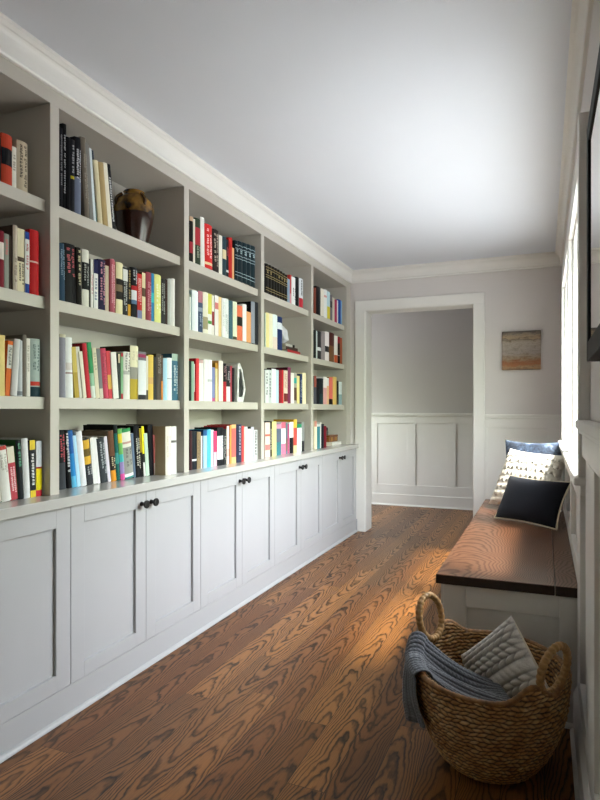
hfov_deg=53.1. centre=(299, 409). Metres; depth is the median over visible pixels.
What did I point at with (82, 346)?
book
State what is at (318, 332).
book
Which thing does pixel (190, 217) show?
book
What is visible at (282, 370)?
paperback book
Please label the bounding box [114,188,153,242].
vase
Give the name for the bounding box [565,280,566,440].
window
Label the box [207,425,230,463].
paperback book
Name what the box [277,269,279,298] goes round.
book
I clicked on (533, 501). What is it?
lumbar cushion
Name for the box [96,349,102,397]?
paperback book
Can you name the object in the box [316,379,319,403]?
book
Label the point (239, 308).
book
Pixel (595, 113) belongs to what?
mirror glass
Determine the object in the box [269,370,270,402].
paperback book
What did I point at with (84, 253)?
book
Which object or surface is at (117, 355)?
paperback book
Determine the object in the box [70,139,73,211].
book
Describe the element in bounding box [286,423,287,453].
paperback book
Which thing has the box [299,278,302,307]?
book
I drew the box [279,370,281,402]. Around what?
paperback book
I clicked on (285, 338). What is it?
stone
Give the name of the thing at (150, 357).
book
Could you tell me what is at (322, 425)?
book
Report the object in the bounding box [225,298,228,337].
paperback book
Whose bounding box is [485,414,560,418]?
trim
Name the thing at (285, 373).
paperback book
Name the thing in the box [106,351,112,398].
paperback book
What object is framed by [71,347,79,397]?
paperback book
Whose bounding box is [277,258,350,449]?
bookcase
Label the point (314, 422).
book
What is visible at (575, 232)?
window
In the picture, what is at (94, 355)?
paperback book
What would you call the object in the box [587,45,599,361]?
framed mirror
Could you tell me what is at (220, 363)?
book
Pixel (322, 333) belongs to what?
book
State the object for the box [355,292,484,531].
trim
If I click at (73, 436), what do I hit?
paperback book
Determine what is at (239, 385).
bookend
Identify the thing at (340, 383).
book
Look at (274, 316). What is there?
book
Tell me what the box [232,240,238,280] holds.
book
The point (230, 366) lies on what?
paperback book
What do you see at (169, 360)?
book
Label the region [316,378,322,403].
book
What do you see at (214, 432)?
paperback book
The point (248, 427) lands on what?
book
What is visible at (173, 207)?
bookcase
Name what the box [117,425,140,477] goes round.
book
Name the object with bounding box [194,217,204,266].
book
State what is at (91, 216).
paperback book
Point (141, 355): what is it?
book
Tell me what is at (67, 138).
book
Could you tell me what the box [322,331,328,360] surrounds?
book
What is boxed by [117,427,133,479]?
book
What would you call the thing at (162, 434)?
book
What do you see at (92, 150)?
paperback book
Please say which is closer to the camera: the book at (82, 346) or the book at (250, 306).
the book at (82, 346)
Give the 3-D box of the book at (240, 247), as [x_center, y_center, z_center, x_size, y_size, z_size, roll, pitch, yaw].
[-0.459,-0.953,3.888,0.177,0.255,0.061,0,0,22]
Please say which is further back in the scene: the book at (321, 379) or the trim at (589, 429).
the book at (321, 379)
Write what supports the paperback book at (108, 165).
on the bookcase at (131, 165)
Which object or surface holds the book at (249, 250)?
on the bookcase at (173, 207)
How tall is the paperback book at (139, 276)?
0.222 m
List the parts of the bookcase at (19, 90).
shelf, shelf, shelf, rail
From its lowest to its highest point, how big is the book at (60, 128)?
0.354 m
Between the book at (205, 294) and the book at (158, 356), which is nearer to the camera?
the book at (158, 356)
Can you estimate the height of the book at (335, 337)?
0.251 m
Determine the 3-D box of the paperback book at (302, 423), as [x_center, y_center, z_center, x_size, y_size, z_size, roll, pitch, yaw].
[-0.051,0.216,4.909,0.165,0.238,0.058,0,0,22]
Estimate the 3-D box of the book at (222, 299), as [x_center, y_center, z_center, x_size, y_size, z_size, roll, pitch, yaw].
[-0.536,-0.563,3.690,0.162,0.236,0.039,0,0,22]
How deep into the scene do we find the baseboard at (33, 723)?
2.74 m
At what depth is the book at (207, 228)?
3.50 m
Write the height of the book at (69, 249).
0.262 m
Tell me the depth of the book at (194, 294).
3.37 m
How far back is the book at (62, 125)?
2.52 m
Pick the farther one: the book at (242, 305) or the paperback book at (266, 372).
the paperback book at (266, 372)
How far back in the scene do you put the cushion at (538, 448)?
4.17 m
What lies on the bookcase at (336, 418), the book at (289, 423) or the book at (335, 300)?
the book at (335, 300)
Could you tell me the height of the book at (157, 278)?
0.246 m
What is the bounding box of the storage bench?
[436,499,577,728]
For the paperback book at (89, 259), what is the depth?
2.65 m
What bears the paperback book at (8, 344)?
on the bookcase at (19, 90)
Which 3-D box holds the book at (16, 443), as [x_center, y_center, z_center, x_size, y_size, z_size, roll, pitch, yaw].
[-1.121,0.224,2.279,0.159,0.223,0.041,0,0,22]
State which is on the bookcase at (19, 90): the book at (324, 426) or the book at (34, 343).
the book at (34, 343)
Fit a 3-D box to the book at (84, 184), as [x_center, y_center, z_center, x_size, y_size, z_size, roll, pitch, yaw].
[-1.038,-1.002,2.651,0.239,0.355,0.058,0,0,22]
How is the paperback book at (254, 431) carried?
on the countertop
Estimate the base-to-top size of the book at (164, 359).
0.217 m
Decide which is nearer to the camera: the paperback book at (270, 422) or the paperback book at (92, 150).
the paperback book at (92, 150)
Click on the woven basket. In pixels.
(509, 741)
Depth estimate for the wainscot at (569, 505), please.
2.90 m
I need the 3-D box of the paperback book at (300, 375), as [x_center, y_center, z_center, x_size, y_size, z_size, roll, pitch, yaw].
[-0.062,-0.171,4.871,0.160,0.240,0.046,0,0,22]
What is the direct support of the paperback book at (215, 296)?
on the bookcase at (173, 207)
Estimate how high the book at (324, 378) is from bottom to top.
0.244 m
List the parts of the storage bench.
lid, shoe mould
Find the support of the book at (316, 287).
on the bookcase at (336, 418)
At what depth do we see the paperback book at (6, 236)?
2.20 m
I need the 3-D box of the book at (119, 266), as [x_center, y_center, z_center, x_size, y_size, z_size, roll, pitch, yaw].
[-0.921,-0.568,2.850,0.170,0.247,0.050,0,0,22]
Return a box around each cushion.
[461,616,560,711]
[488,448,564,504]
[494,475,569,529]
[505,440,563,457]
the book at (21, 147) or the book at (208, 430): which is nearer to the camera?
the book at (21, 147)
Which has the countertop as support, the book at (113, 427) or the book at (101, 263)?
the book at (113, 427)
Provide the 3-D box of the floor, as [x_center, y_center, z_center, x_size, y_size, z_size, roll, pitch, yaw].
[-0.016,1.250,1.551,5.600,0.100,12.260,0,0,22]
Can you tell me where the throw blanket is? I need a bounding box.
[402,631,509,727]
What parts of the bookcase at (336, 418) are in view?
panel, rail, shelf, shelf, shelf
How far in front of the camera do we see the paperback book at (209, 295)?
3.54 m
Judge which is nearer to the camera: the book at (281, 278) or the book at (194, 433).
the book at (194, 433)
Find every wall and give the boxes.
[350,266,561,443]
[371,308,472,412]
[562,0,599,578]
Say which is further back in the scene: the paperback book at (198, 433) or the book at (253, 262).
the book at (253, 262)
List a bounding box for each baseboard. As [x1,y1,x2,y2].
[0,519,357,763]
[371,493,472,509]
[570,687,590,799]
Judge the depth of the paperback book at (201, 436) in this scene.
3.45 m
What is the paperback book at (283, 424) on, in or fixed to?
on the countertop
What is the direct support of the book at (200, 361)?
on the bookcase at (173, 207)
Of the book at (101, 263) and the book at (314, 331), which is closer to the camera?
the book at (101, 263)
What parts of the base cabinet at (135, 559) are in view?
door, door panel, knob, knob, door, door panel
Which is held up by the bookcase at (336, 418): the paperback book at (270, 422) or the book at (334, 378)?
the book at (334, 378)
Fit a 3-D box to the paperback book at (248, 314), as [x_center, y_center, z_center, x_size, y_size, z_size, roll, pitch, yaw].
[-0.397,-0.545,3.980,0.131,0.202,0.064,0,0,22]
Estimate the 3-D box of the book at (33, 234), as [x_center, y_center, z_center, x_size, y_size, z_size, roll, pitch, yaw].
[-1.094,-0.568,2.339,0.166,0.247,0.045,0,0,22]
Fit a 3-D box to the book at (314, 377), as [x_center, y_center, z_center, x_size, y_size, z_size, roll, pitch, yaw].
[0.063,-0.171,5.166,0.161,0.240,0.050,0,0,22]
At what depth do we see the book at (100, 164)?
2.68 m
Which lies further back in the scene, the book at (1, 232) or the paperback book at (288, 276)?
the paperback book at (288, 276)
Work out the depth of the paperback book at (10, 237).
2.22 m
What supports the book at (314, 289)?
on the bookcase at (336, 418)
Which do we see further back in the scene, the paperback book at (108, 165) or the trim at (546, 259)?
the trim at (546, 259)
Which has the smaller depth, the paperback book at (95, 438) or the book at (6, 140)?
the book at (6, 140)
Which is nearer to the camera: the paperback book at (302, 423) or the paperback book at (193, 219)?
the paperback book at (193, 219)
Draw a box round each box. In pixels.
[326,435,333,441]
[328,434,337,440]
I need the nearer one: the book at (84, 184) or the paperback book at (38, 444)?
the paperback book at (38, 444)
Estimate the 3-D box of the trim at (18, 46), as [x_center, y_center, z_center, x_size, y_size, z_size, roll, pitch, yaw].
[-0.666,-1.317,3.041,0.050,0.115,6.330,0,0,22]
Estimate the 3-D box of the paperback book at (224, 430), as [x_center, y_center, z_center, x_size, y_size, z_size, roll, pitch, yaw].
[-0.524,0.226,3.707,0.142,0.219,0.039,0,0,22]
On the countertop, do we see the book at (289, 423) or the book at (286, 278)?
the book at (289, 423)
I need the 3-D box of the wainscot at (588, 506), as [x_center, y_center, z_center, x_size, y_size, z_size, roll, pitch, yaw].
[0.471,0.555,0.818,0.027,0.990,3.070,0,0,22]
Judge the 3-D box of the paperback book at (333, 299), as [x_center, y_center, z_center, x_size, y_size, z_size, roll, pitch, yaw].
[0.247,-0.934,5.617,0.146,0.219,0.068,0,0,22]
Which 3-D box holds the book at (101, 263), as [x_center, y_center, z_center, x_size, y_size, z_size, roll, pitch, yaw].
[-0.965,-0.562,2.744,0.161,0.235,0.047,0,0,22]
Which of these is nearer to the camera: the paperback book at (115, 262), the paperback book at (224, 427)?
the paperback book at (115, 262)
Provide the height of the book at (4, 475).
0.207 m
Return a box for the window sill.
[558,440,585,485]
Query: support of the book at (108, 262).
on the bookcase at (131, 165)
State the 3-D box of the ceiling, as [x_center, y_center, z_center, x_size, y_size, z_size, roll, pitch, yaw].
[-0.016,-1.425,1.551,5.600,0.100,12.260,0,0,22]
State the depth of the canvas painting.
5.35 m
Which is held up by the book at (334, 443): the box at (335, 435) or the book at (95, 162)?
the box at (335, 435)
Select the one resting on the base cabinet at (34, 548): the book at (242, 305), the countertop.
the countertop
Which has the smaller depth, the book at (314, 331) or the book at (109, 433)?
the book at (109, 433)
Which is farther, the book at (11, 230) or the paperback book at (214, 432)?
the paperback book at (214, 432)
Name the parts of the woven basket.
loop handle, loop handle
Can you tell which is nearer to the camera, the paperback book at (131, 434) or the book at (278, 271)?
the paperback book at (131, 434)
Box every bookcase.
[0,55,49,408]
[0,88,183,495]
[137,175,260,471]
[221,226,310,458]
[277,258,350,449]
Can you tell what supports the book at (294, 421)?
on the countertop
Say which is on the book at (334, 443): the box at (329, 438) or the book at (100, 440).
the box at (329, 438)
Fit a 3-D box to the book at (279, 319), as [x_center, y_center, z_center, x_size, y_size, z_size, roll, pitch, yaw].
[-0.226,-0.568,4.492,0.177,0.247,0.088,0,0,22]
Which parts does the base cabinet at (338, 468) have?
door, door panel, door panel, door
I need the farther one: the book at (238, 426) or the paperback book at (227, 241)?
the book at (238, 426)
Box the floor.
[0,504,574,799]
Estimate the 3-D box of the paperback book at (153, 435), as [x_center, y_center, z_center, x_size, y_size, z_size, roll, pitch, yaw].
[-0.815,0.232,3.129,0.142,0.206,0.028,0,0,22]
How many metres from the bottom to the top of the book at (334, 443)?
0.034 m
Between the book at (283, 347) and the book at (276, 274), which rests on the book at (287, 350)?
the book at (283, 347)
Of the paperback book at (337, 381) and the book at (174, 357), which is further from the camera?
the paperback book at (337, 381)
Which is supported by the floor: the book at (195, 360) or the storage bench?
the storage bench
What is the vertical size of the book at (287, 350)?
0.026 m
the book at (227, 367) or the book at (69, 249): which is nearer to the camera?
the book at (69, 249)
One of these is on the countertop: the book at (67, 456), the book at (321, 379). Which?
the book at (67, 456)
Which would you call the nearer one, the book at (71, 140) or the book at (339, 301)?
the book at (71, 140)
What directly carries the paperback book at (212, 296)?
on the bookcase at (173, 207)
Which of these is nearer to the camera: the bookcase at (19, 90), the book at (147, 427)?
the bookcase at (19, 90)
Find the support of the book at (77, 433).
on the countertop
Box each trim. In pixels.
[0,12,352,282]
[350,252,559,283]
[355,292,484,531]
[371,413,472,416]
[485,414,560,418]
[555,0,593,265]
[561,111,589,477]
[575,420,599,446]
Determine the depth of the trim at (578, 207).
2.06 m
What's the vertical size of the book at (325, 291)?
0.253 m
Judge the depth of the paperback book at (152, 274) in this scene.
3.03 m
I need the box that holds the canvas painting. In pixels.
[502,330,540,369]
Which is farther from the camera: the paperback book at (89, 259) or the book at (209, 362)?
the book at (209, 362)
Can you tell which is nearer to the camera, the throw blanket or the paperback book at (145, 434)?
the throw blanket
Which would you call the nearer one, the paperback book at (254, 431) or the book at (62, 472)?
the book at (62, 472)
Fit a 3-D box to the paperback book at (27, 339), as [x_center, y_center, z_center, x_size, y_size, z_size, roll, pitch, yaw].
[-1.102,-0.162,2.314,0.146,0.222,0.017,0,0,22]
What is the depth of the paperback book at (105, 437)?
2.78 m
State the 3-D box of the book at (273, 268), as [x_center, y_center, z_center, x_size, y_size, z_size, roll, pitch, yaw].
[-0.256,-0.933,4.388,0.145,0.215,0.048,0,0,22]
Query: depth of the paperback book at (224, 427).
3.73 m
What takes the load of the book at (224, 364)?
on the bookcase at (173, 207)
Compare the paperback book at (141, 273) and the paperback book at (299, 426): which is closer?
the paperback book at (141, 273)
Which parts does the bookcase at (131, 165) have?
rail, panel, shelf, shelf, shelf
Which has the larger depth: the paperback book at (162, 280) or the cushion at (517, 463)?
the cushion at (517, 463)
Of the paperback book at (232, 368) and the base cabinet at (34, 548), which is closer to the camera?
the base cabinet at (34, 548)
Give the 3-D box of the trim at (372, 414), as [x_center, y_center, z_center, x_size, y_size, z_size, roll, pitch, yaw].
[2.253,0.060,7.119,5.400,0.044,0.035,0,0,22]
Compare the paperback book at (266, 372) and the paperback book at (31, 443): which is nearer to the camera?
the paperback book at (31, 443)
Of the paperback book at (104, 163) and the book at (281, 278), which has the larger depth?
the book at (281, 278)
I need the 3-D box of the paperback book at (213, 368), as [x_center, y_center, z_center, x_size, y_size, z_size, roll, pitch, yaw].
[-0.577,-0.152,3.589,0.141,0.201,0.038,0,0,22]
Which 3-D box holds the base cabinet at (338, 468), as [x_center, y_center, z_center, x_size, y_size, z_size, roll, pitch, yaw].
[0.206,0.788,5.553,0.429,0.824,0.972,0,0,22]
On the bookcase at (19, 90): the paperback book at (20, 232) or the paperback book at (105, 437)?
the paperback book at (20, 232)
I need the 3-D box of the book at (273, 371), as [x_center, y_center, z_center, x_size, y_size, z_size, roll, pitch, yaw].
[-0.261,-0.175,4.411,0.164,0.248,0.078,0,0,22]
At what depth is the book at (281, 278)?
4.49 m
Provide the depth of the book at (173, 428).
3.13 m
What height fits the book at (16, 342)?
0.214 m
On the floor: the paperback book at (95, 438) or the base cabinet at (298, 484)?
the base cabinet at (298, 484)
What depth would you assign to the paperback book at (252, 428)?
4.02 m
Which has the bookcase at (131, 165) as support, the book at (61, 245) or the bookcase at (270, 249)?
the book at (61, 245)
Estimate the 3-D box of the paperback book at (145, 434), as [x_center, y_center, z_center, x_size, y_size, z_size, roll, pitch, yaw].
[-0.840,0.226,3.068,0.139,0.218,0.047,0,0,22]
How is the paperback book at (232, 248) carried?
on the bookcase at (173, 207)
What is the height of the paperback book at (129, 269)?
0.239 m
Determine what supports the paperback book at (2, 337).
on the bookcase at (19, 90)
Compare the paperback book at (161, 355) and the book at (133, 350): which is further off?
the paperback book at (161, 355)
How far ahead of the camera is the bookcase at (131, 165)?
2.49 m
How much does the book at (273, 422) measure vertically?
0.252 m
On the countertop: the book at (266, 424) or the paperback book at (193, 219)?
the book at (266, 424)
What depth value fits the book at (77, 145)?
2.56 m
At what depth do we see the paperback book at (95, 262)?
2.67 m
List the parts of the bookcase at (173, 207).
panel, rail, shelf, shelf, shelf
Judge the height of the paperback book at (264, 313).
0.242 m
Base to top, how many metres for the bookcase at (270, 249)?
1.610 m
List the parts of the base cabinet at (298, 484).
door panel, door, door, door panel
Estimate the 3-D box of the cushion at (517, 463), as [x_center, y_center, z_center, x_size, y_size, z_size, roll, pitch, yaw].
[1.498,0.466,3.962,0.251,0.400,0.454,0,0,-39]
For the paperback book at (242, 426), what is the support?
on the countertop
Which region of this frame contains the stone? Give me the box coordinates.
[282,325,288,342]
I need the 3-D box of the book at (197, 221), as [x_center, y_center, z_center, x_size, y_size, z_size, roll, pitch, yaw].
[-0.662,-0.956,3.447,0.189,0.262,0.058,0,0,22]
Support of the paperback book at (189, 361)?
on the bookcase at (173, 207)
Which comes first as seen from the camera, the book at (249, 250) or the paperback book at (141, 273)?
the paperback book at (141, 273)
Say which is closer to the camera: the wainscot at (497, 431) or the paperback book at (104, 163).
the paperback book at (104, 163)
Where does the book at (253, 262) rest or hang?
on the bookcase at (173, 207)
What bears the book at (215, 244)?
on the bookcase at (173, 207)
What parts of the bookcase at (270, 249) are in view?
panel, rail, shelf, shelf, shelf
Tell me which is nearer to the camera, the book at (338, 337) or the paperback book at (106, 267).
the paperback book at (106, 267)
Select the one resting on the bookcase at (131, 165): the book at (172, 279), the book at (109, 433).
the book at (172, 279)
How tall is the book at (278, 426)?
0.231 m
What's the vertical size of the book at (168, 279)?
0.247 m
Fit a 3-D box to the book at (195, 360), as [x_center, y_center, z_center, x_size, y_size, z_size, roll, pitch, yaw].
[-0.656,-0.172,3.434,0.174,0.241,0.033,0,0,22]
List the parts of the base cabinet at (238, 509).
door, door panel, knob, door panel, door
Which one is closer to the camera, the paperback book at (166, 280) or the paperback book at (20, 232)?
the paperback book at (20, 232)
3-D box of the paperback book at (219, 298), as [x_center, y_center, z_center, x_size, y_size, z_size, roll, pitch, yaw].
[-0.559,-0.564,3.664,0.165,0.240,0.039,0,0,22]
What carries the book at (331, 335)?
on the bookcase at (336, 418)
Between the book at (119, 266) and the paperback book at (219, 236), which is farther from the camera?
the paperback book at (219, 236)
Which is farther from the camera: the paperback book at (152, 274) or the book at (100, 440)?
the paperback book at (152, 274)
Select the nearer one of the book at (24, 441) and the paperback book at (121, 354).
the book at (24, 441)
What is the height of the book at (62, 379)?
0.265 m
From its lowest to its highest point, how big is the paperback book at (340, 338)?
0.250 m
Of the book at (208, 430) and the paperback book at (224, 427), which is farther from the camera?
the paperback book at (224, 427)
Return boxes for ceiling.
[0,0,571,269]
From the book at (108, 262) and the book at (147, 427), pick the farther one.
the book at (147, 427)
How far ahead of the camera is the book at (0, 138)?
2.17 m
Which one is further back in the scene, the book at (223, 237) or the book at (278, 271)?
the book at (278, 271)
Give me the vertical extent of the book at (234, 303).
0.240 m
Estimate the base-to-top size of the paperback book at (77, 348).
0.223 m
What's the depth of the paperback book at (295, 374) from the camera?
4.75 m
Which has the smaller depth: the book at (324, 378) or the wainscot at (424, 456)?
the book at (324, 378)
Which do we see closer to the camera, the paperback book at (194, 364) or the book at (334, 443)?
the paperback book at (194, 364)
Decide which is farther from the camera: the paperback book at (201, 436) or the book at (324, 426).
the book at (324, 426)
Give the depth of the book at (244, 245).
3.90 m
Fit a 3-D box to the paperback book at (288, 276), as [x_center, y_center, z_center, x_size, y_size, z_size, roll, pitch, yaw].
[-0.135,-0.937,4.687,0.140,0.224,0.035,0,0,22]
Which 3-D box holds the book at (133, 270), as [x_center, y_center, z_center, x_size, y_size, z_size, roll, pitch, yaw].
[-0.876,-0.567,2.942,0.170,0.245,0.045,0,0,22]
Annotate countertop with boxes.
[0,444,358,520]
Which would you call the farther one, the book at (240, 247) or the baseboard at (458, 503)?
the baseboard at (458, 503)
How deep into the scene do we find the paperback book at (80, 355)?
2.61 m
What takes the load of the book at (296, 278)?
on the bookcase at (270, 249)
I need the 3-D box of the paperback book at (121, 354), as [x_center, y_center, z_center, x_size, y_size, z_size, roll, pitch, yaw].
[-0.904,-0.160,2.860,0.139,0.218,0.016,0,0,22]
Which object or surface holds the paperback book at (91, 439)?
on the countertop
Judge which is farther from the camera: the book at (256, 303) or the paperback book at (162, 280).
the book at (256, 303)
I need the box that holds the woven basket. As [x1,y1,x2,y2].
[415,592,571,784]
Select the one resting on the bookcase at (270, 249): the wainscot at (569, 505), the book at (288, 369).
the book at (288, 369)
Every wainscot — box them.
[371,416,472,497]
[485,419,560,498]
[559,439,585,576]
[577,435,599,799]
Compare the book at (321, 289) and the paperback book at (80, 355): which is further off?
the book at (321, 289)
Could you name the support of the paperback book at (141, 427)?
on the countertop
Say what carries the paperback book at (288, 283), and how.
on the bookcase at (270, 249)
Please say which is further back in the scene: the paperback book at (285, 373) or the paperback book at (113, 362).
the paperback book at (285, 373)
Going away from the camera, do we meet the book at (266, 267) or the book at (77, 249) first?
the book at (77, 249)
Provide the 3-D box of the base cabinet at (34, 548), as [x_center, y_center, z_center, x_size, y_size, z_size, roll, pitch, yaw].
[-1.249,0.788,1.981,0.429,0.824,0.962,0,0,22]
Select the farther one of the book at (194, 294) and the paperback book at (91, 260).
the book at (194, 294)
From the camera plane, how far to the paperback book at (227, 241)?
3.72 m
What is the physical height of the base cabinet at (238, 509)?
0.824 m
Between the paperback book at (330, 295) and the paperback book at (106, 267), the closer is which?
the paperback book at (106, 267)
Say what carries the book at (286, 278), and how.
on the bookcase at (270, 249)
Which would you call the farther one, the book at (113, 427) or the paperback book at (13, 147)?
the book at (113, 427)
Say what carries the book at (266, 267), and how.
on the bookcase at (270, 249)
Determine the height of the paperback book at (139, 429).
0.245 m
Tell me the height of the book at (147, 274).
0.245 m
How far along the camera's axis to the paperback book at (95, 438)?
2.72 m
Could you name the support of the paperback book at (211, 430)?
on the countertop
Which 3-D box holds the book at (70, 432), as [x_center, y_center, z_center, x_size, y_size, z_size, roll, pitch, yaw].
[-1.055,0.211,2.615,0.174,0.249,0.060,0,0,22]
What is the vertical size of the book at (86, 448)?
0.213 m
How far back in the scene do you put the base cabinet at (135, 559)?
2.72 m
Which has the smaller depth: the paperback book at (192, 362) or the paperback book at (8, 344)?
the paperback book at (8, 344)
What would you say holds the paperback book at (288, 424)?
on the countertop
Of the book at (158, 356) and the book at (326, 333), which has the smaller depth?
the book at (158, 356)
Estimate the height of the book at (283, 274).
0.206 m
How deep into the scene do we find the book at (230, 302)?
3.73 m
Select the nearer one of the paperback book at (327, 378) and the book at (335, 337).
the paperback book at (327, 378)
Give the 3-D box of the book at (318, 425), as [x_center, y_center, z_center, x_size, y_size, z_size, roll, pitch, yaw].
[0.103,0.228,5.237,0.140,0.214,0.079,0,0,22]
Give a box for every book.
[0,132,11,185]
[0,138,0,180]
[0,225,16,289]
[0,230,3,287]
[0,335,4,395]
[0,437,29,498]
[0,439,23,498]
[0,445,10,501]
[4,233,8,288]
[5,335,25,396]
[5,339,19,395]
[5,340,12,395]
[6,446,17,500]
[9,235,11,288]
[12,139,27,192]
[12,146,15,187]
[17,228,24,291]
[17,340,21,395]
[24,231,28,292]
[25,229,38,294]
[26,338,29,396]
[28,440,35,497]
[29,338,39,396]
[35,441,41,496]
[59,123,65,208]
[59,127,61,206]
[59,243,64,300]
[59,334,65,397]
[59,430,65,489]
[63,242,75,303]
[64,430,71,487]
[65,337,72,397]
[66,136,69,209]
[68,430,76,487]
[70,136,80,214]
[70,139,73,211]
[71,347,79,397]
[72,342,95,397]
[72,343,90,397]
[72,430,86,486]
[72,435,80,486]
[75,247,81,304]
[76,347,81,397]
[78,351,86,397]
[79,136,89,218]
[80,430,115,481]
[81,249,88,306]
[82,436,110,481]
[82,437,92,485]
[83,424,119,480]
[85,143,93,219]
[87,437,97,483]
[89,148,95,220]
[89,259,89,306]
[90,259,92,307]
[91,348,99,397]
[92,150,96,221]
[92,160,102,223]
[92,259,97,308]
[94,437,100,483]
[95,259,104,309]
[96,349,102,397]
[96,437,107,482]
[98,162,107,225]
[98,348,108,398]
[100,345,137,398]
[102,162,111,227]
[102,259,114,312]
[105,265,108,310]
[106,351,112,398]
[107,164,115,229]
[110,352,118,398]
[115,262,115,312]
[116,262,122,313]
[116,351,129,398]
[116,353,122,398]
[116,354,119,398]
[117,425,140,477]
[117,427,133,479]
[117,428,124,479]
[123,267,127,315]
[126,267,136,317]
[126,424,153,474]
[127,267,130,315]
[130,433,135,477]
[137,272,150,320]
[137,273,141,318]
[138,272,144,318]
[138,351,145,399]
[138,426,145,475]
[138,428,143,476]
[144,433,149,475]
[146,354,160,399]
[146,355,152,399]
[146,356,147,399]
[151,273,153,320]
[152,426,170,474]
[153,357,155,399]
[153,435,154,474]
[154,274,160,322]
[161,278,164,323]
[161,353,177,399]
[161,355,162,399]
[163,358,166,399]
[165,279,167,324]
[166,278,170,324]
[167,358,171,399]
[169,278,174,325]
[171,426,175,473]
[189,216,192,261]
[189,290,197,330]
[189,294,190,329]
[189,358,198,400]
[189,361,190,400]
[189,429,210,466]
[189,430,206,467]
[189,431,191,469]
[191,361,193,400]
[192,431,196,469]
[193,218,200,264]
[193,219,194,262]
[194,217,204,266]
[194,364,194,400]
[194,427,222,465]
[197,291,202,332]
[197,432,200,468]
[199,359,206,400]
[199,360,202,400]
[201,436,201,467]
[203,292,207,333]
[204,223,211,269]
[204,426,228,463]
[207,360,211,400]
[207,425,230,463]
[208,293,211,334]
[210,424,235,462]
[211,430,213,466]
[212,228,218,272]
[212,295,217,335]
[212,296,213,334]
[212,361,222,401]
[212,363,217,400]
[212,367,214,400]
[213,431,216,465]
[218,235,221,273]
[218,296,221,336]
[221,298,224,337]
[222,236,225,275]
[223,363,226,401]
[223,429,226,464]
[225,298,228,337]
[226,237,231,277]
[226,239,228,276]
[226,366,229,401]
[227,424,241,462]
[229,300,232,338]
[230,366,231,401]
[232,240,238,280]
[232,248,233,278]
[232,368,233,401]
[233,301,236,339]
[237,301,254,343]
[237,304,245,341]
[237,305,241,340]
[238,241,242,282]
[242,242,247,283]
[242,426,243,461]
[244,426,250,460]
[244,427,246,460]
[246,244,251,285]
[246,311,250,342]
[251,245,255,287]
[251,427,253,459]
[253,430,256,459]
[255,302,257,344]
[264,263,268,293]
[264,313,265,346]
[264,369,275,402]
[264,370,268,402]
[264,421,275,455]
[264,422,269,456]
[265,312,268,347]
[267,367,290,402]
[268,265,271,294]
[269,313,272,347]
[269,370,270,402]
[270,422,271,455]
[272,266,274,295]
[273,314,276,348]
[273,419,296,452]
[275,268,277,296]
[276,370,278,402]
[276,422,285,454]
[276,424,280,454]
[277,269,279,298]
[277,316,281,349]
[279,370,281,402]
[280,271,282,298]
[282,273,285,300]
[282,346,297,351]
[282,349,299,354]
[282,370,282,402]
[283,370,287,402]
[285,274,287,301]
[286,422,292,452]
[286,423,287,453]
[287,275,291,302]
[287,279,289,302]
[288,424,288,453]
[291,277,294,304]
[291,373,293,402]
[294,373,296,403]
[295,277,298,306]
[297,373,305,403]
[297,374,301,403]
[297,376,299,403]
[297,422,303,450]
[297,424,301,451]
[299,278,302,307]
[313,286,319,314]
[313,288,315,313]
[313,330,315,357]
[313,376,315,403]
[313,421,316,448]
[316,377,326,403]
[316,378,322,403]
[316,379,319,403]
[317,331,320,358]
[317,422,321,447]
[317,424,319,448]
[320,288,323,316]
[320,331,324,359]
[321,424,323,447]
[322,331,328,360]
[324,289,326,317]
[324,426,325,447]
[326,441,340,445]
[327,291,329,319]
[327,377,332,403]
[327,378,328,403]
[329,332,333,361]
[330,295,331,319]
[332,297,334,321]
[332,377,336,404]
[334,335,337,362]
[335,299,340,323]
[335,300,336,322]
[337,381,338,404]
[338,337,339,363]
[339,382,341,404]
[340,338,341,363]
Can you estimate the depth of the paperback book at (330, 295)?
5.51 m
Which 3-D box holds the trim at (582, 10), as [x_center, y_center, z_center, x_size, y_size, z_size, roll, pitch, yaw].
[1.073,-1.317,2.333,0.055,0.115,6.330,0,0,22]
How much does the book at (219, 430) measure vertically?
0.229 m
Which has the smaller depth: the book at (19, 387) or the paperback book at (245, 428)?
the book at (19, 387)
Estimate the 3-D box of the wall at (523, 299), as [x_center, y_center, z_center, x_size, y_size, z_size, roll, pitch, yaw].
[1.644,-0.087,5.625,5.600,2.575,0.200,0,0,22]
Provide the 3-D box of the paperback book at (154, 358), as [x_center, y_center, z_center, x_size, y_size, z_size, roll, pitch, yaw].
[-0.807,-0.161,3.081,0.150,0.219,0.022,0,0,22]
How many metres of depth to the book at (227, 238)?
3.74 m
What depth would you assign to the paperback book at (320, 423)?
5.27 m
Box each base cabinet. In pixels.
[0,507,69,724]
[70,480,200,683]
[201,465,274,607]
[275,455,321,565]
[322,449,355,537]
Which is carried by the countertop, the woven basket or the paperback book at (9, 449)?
the paperback book at (9, 449)
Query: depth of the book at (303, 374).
4.89 m
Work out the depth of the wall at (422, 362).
7.44 m
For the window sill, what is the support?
attached to the wall at (594, 40)
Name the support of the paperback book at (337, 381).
on the bookcase at (336, 418)
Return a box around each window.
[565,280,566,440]
[573,221,576,452]
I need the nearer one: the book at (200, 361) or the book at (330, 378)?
the book at (200, 361)
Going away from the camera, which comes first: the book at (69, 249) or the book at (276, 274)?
the book at (69, 249)
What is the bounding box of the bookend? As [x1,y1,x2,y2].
[226,363,245,401]
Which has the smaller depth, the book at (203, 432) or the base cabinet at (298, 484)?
the book at (203, 432)
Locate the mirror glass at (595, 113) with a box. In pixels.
[590,81,599,337]
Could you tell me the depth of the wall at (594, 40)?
1.90 m

